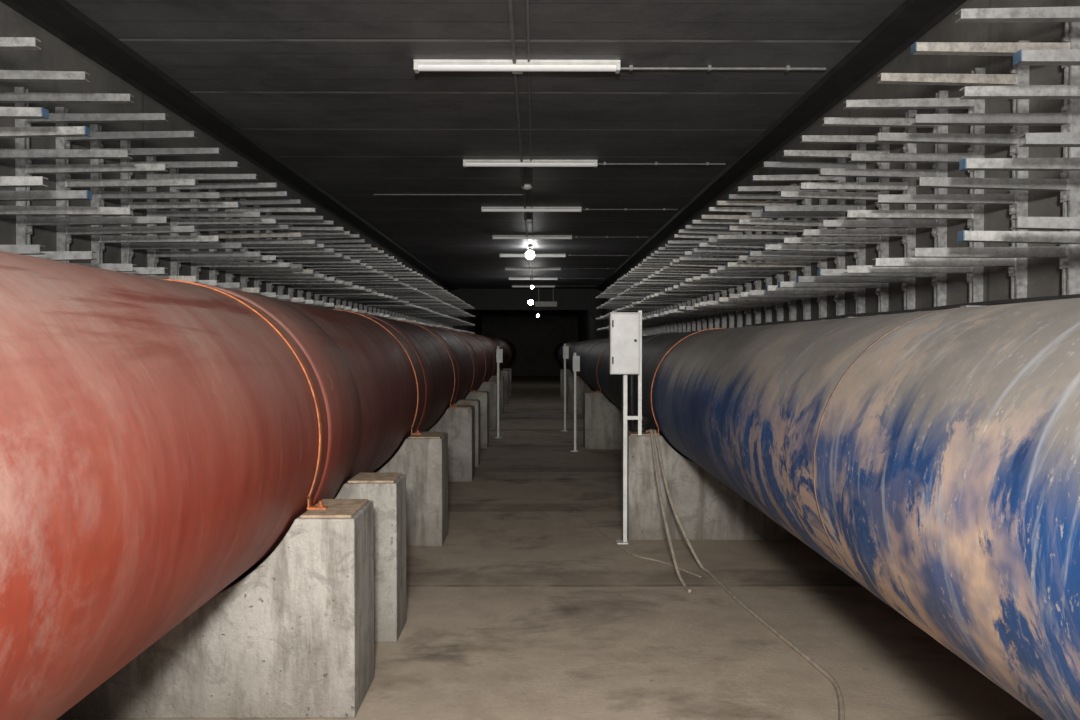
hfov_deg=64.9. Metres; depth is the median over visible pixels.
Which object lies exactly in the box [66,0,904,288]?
ceiling
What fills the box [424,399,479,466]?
support block
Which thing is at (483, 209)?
ceiling light fixture
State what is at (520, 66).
ceiling light fixture
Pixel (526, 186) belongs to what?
smoke detector
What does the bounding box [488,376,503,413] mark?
support block
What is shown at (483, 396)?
support block
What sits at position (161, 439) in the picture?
pipe
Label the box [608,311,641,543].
electrical box
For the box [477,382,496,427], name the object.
support block
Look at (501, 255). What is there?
ceiling light fixture
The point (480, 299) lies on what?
ceiling beam
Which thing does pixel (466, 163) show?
ceiling light fixture
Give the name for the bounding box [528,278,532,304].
pendant bulb
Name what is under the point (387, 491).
support block
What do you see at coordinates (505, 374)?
support block
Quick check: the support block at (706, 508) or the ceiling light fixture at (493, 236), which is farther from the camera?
the ceiling light fixture at (493, 236)
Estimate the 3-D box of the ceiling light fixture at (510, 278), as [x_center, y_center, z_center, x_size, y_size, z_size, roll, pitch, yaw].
[-0.160,-1.928,20.194,1.160,0.055,0.130,0,1,0]
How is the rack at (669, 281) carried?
attached to the wall at (1044, 275)
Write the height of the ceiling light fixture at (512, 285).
0.055 m
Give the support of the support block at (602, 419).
on the floor
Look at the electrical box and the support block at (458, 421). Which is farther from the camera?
the support block at (458, 421)
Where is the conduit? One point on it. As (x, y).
(510, 5)
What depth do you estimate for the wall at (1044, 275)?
3.96 m
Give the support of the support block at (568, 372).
on the floor
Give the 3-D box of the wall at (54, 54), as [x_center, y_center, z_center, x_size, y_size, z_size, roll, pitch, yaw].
[-2.631,-0.409,16.980,0.300,2.980,42.600,0,1,0]
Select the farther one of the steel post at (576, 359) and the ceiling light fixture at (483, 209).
the steel post at (576, 359)
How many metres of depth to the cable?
5.56 m
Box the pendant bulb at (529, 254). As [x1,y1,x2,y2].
[525,249,534,258]
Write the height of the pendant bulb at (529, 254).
0.205 m
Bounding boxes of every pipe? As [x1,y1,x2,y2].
[0,251,515,719]
[554,298,1079,719]
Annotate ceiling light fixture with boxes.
[413,59,620,73]
[463,160,597,167]
[481,207,581,212]
[492,235,571,239]
[500,254,565,257]
[505,267,560,269]
[509,277,557,279]
[512,285,554,286]
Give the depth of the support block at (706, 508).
6.01 m
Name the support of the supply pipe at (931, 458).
on the support block at (706, 508)
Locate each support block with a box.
[58,499,373,718]
[254,473,405,641]
[372,432,447,545]
[376,405,474,481]
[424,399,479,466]
[465,391,488,448]
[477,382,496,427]
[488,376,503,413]
[495,372,507,403]
[501,368,511,395]
[560,369,588,397]
[568,376,615,414]
[583,391,673,448]
[627,414,794,539]
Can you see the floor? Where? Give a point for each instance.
(524, 610)
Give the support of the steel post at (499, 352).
on the floor
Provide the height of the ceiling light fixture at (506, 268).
0.055 m
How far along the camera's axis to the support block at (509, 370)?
22.81 m
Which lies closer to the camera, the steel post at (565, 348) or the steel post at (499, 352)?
the steel post at (499, 352)
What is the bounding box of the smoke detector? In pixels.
[522,184,531,189]
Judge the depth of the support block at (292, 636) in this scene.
3.13 m
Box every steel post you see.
[495,346,502,437]
[561,344,568,430]
[570,353,579,451]
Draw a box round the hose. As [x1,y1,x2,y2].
[646,429,844,719]
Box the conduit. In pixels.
[374,0,825,288]
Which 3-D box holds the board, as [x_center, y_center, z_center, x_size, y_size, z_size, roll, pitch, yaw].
[0.168,-1.761,23.889,0.620,0.520,0.030,0,1,0]
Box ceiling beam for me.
[451,289,601,318]
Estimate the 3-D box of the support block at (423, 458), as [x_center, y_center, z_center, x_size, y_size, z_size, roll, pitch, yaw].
[-1.413,0.899,6.008,1.485,0.750,0.400,0,1,0]
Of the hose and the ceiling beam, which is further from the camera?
the ceiling beam
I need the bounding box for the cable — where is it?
[574,511,700,577]
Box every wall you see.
[0,1,481,334]
[482,311,577,375]
[578,0,1079,340]
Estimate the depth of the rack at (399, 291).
4.87 m
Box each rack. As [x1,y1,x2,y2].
[0,37,474,333]
[596,6,1079,335]
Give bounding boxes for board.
[535,302,556,306]
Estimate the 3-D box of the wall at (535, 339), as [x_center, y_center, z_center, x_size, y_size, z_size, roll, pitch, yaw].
[-0.456,-0.782,38.140,4.300,2.980,0.300,0,1,0]
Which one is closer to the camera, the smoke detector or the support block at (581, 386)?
the smoke detector
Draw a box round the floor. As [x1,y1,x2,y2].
[56,376,1043,719]
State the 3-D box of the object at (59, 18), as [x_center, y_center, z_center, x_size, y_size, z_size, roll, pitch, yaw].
[-2.381,-1.864,16.956,0.200,0.070,42.000,0,1,0]

